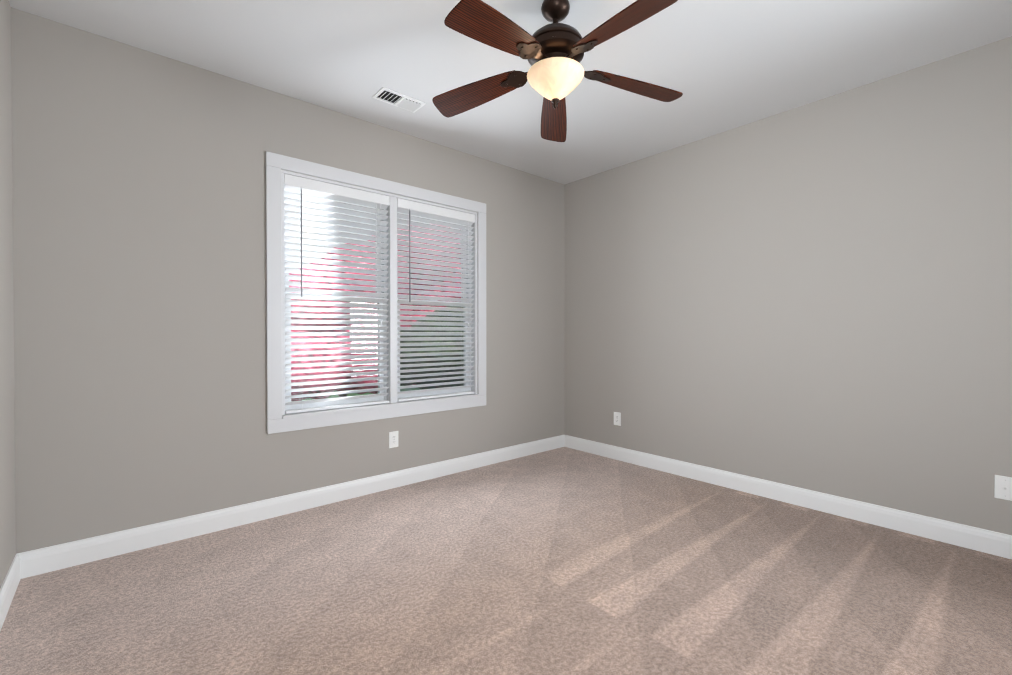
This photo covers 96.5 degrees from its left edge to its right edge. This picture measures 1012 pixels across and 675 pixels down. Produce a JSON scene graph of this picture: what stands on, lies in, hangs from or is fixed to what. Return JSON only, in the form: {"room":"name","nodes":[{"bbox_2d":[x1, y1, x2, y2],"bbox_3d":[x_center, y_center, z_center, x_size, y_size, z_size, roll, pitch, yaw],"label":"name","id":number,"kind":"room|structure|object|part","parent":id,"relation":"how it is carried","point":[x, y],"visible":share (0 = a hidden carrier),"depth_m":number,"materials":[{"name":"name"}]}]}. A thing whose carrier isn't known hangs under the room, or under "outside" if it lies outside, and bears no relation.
{"room":"empty bedroom","nodes":[
{"label":"empty bedroom","id":0,"kind":"room"},
{"bbox_2d":[0,0,15,587],"bbox_3d":[-1.085,-0.192,0.567,0.160,2.740,4.410,0,1,-41],"label":"wall","id":1,"kind":"structure","parent":0,"point":[7,488],"depth_m":2.03,"materials":[{"name":"grey paint"}]},
{"bbox_2d":[0,555,20,630],"bbox_3d":[-1.014,1.117,0.630,0.016,0.122,4.074,0,1,-41],"label":"baseboard","id":2,"kind":"structure","parent":1,"relation":"attached to","point":[9,586],"depth_m":1.97,"materials":[{"name":"white paint"}]},
{"bbox_2d":[11,7,564,553],"bbox_3d":[-0.927,-0.218,3.511,3.930,2.740,0.160,0,1,-41],"label":"wall","id":3,"kind":"structure","parent":0,"point":[139,231],"depth_m":2.59,"materials":[{"name":"grey paint"}]},
{"bbox_2d":[16,435,564,578],"bbox_3d":[-0.869,1.092,3.456,3.930,0.122,0.016,0,1,-41],"label":"baseboard","id":4,"kind":"structure","parent":3,"relation":"attached to","point":[58,557],"depth_m":2.79,"materials":[{"name":"white paint"}]},
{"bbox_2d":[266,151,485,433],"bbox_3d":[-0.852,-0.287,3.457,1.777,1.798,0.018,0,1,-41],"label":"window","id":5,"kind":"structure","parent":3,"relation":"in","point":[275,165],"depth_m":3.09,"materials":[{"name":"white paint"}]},
{"bbox_2d":[284,174,389,413],"bbox_3d":[-1.181,-0.286,3.219,0.744,1.574,0.063,0,1,-41],"label":"window blinds","id":6,"kind":"object","parent":5,"relation":"attached to","point":[318,189],"visible":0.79,"depth_m":3.19,"materials":[{"name":"white plastic"}]},
{"bbox_2d":[397,198,474,401],"bbox_3d":[-0.569,-0.291,3.748,0.744,1.574,0.063,0,1,-41],"label":"window blinds","id":7,"kind":"object","parent":5,"relation":"attached to","point":[422,211],"visible":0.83,"depth_m":3.73,"materials":[{"name":"white plastic"}]},
{"bbox_2d":[284,185,470,409],"bbox_3d":[-0.928,-0.288,3.544,1.559,1.580,0.088,0,1,-41],"label":"window","id":8,"kind":"structure","parent":3,"relation":"in","point":[372,331],"depth_m":3.47,"materials":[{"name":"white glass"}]},
{"bbox_3d":[-1.233,-0.288,3.278,0.642,1.468,0.042,0,1,-41],"label":"glass","id":9,"kind":"part","parent":8,"relation":"part of","materials":[{"name":"clear glass"}]},
{"bbox_3d":[-1.234,-0.286,3.280,0.750,1.580,0.088,0,1,-41],"label":"window sash","id":10,"kind":"part","parent":8,"relation":"part of","materials":[{"name":"white plastic"}]},
{"bbox_3d":[-0.620,-0.292,3.808,0.642,1.468,0.042,0,1,-41],"label":"glass","id":11,"kind":"part","parent":8,"relation":"part of","materials":[{"name":"clear glass"}]},
{"bbox_3d":[-0.621,-0.290,3.809,0.750,1.580,0.088,0,1,-41],"label":"window sash","id":12,"kind":"part","parent":8,"relation":"part of","materials":[{"name":"white plastic"}]},
{"bbox_2d":[281,170,478,418],"bbox_3d":[-0.901,-0.288,3.513,1.599,1.620,0.190,0,1,-41],"label":"window frame","id":13,"kind":"structure","parent":3,"relation":"in","point":[392,394],"depth_m":3.46,"materials":[{"name":"white paint"}]},
{"bbox_2d":[389,431,397,447],"bbox_3d":[-0.860,0.783,3.466,0.078,0.124,0.009,0,1,-41],"label":"electrical outlet","id":14,"kind":"object","parent":3,"relation":"attached to","point":[393,439],"visible":1,"depth_m":3.46,"materials":[{"name":"white plastic"}]},
{"bbox_2d":[289,243,463,400],"bbox_3d":[-3.867,-0.501,12.478,5.572,4.530,6.486,0,1,-41],"label":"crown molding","id":15,"kind":"structure","parent":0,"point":[327,378],"depth_m":11.05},
{"bbox_2d":[0,447,1011,674],"bbox_3d":[0.462,1.226,1.916,4.250,0.120,4.410,0,1,-41],"label":"floor","id":16,"kind":"structure","parent":0,"point":[564,561],"depth_m":2.06,"materials":[{"name":"carpet"}]},
{"bbox_2d":[9,0,1011,184],"bbox_3d":[0.462,-1.633,1.891,4.250,0.120,4.410,0,1,-41],"label":"ceiling","id":17,"kind":"structure","parent":0,"point":[723,65],"depth_m":2.52,"materials":[{"name":"white paint"}]},
{"bbox_2d":[372,87,425,112],"bbox_3d":[-0.711,-1.573,3.012,0.310,0.020,0.160,0,1,-41],"label":"ceiling vent","id":18,"kind":"object","parent":17,"relation":"in","point":[394,98],"visible":0.96,"depth_m":3.00,"materials":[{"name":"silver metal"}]},
{"bbox_2d":[432,0,682,141],"bbox_3d":[0.228,-1.324,2.085,1.228,0.503,1.232,0,1,-41],"label":"fan","id":19,"kind":"object","parent":17,"relation":"hanging from","point":[553,54],"visible":1,"depth_m":2.03,"materials":[{"name":"brown wood"}]},
{"bbox_3d":[-0.144,-1.229,2.278,0.470,0.006,0.156,-8,-16,23],"label":"blade","id":20,"kind":"part","parent":19,"relation":"part of","materials":[{"name":"brown wood"}]},
{"bbox_3d":[-0.036,-1.225,1.810,0.156,0.006,0.470,-17,-3,42],"label":"blade","id":21,"kind":"part","parent":19,"relation":"part of","materials":[{"name":"brown wood"}]},
{"label":"blade","id":22,"kind":"part","parent":19,"relation":"part of","materials":[{"name":"brown wood"}]},
{"bbox_3d":[0.232,-1.175,2.119,0.268,0.128,0.268,0,1,-41],"label":"lamp shade","id":23,"kind":"part","parent":19,"relation":"part of","materials":[{"name":"white glass"}]},
{"bbox_3d":[0.442,-1.225,1.768,0.156,0.006,0.470,-15,16,-28],"label":"blade","id":24,"kind":"part","parent":19,"relation":"part of","materials":[{"name":"brown wood"}]},
{"label":"blade","id":25,"kind":"part","parent":19,"relation":"part of","materials":[{"name":"brown wood"}]},
{"bbox_2d":[564,36,1011,534],"bbox_3d":[2.010,-0.215,3.240,0.160,2.740,4.410,0,1,-41],"label":"wall","id":26,"kind":"structure","parent":0,"point":[816,296],"depth_m":3.00,"materials":[{"name":"grey paint"}]},
{"bbox_2d":[614,412,620,425],"bbox_3d":[1.043,0.763,4.239,0.009,0.124,0.078,0,1,-41],"label":"electrical outlet","id":27,"kind":"object","parent":26,"relation":"attached to","point":[617,418],"visible":1,"depth_m":4.23,"materials":[{"name":"white plastic"}]},
{"bbox_2d":[564,435,1011,558],"bbox_3d":[1.948,1.094,3.188,0.016,0.122,4.074,0,1,-41],"label":"baseboard","id":28,"kind":"structure","parent":26,"relation":"attached to","point":[976,538],"depth_m":2.99,"materials":[{"name":"white paint"}]},
{"bbox_2d":[994,475,1011,500],"bbox_3d":[2.638,0.796,2.386,0.017,0.124,0.078,0,1,-41],"label":"electrical outlet","id":29,"kind":"object","parent":26,"relation":"attached to","point":[1003,487],"visible":1,"depth_m":2.39,"materials":[{"name":"white plastic"}]},
{"label":"outside","id":30,"kind":"structure","parent":0,"visible":0},
{"bbox_2d":[291,387,419,401],"bbox_3d":[-15.145,4.027,29.000,75.000,0.200,55.950,0,1,-41],"label":"lawn","id":31,"kind":"structure","parent":30,"point":[357,394],"depth_m":30.98,"materials":[{"name":"green plant"}]},
{"bbox_3d":[-2.878,1.307,15.779,2.752,5.474,3.006,0,1,-41],"label":"trunk","id":32,"kind":"object","parent":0,"visible":0},
{"bbox_2d":[368,224,460,326],"bbox_3d":[-2.566,-1.334,16.101,4.937,5.144,5.859,0,1,-41],"label":"tree","id":33,"kind":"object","parent":32,"relation":"attached to","point":[431,270],"depth_m":13.75,"materials":[{"name":"pink plant"}]}
]}

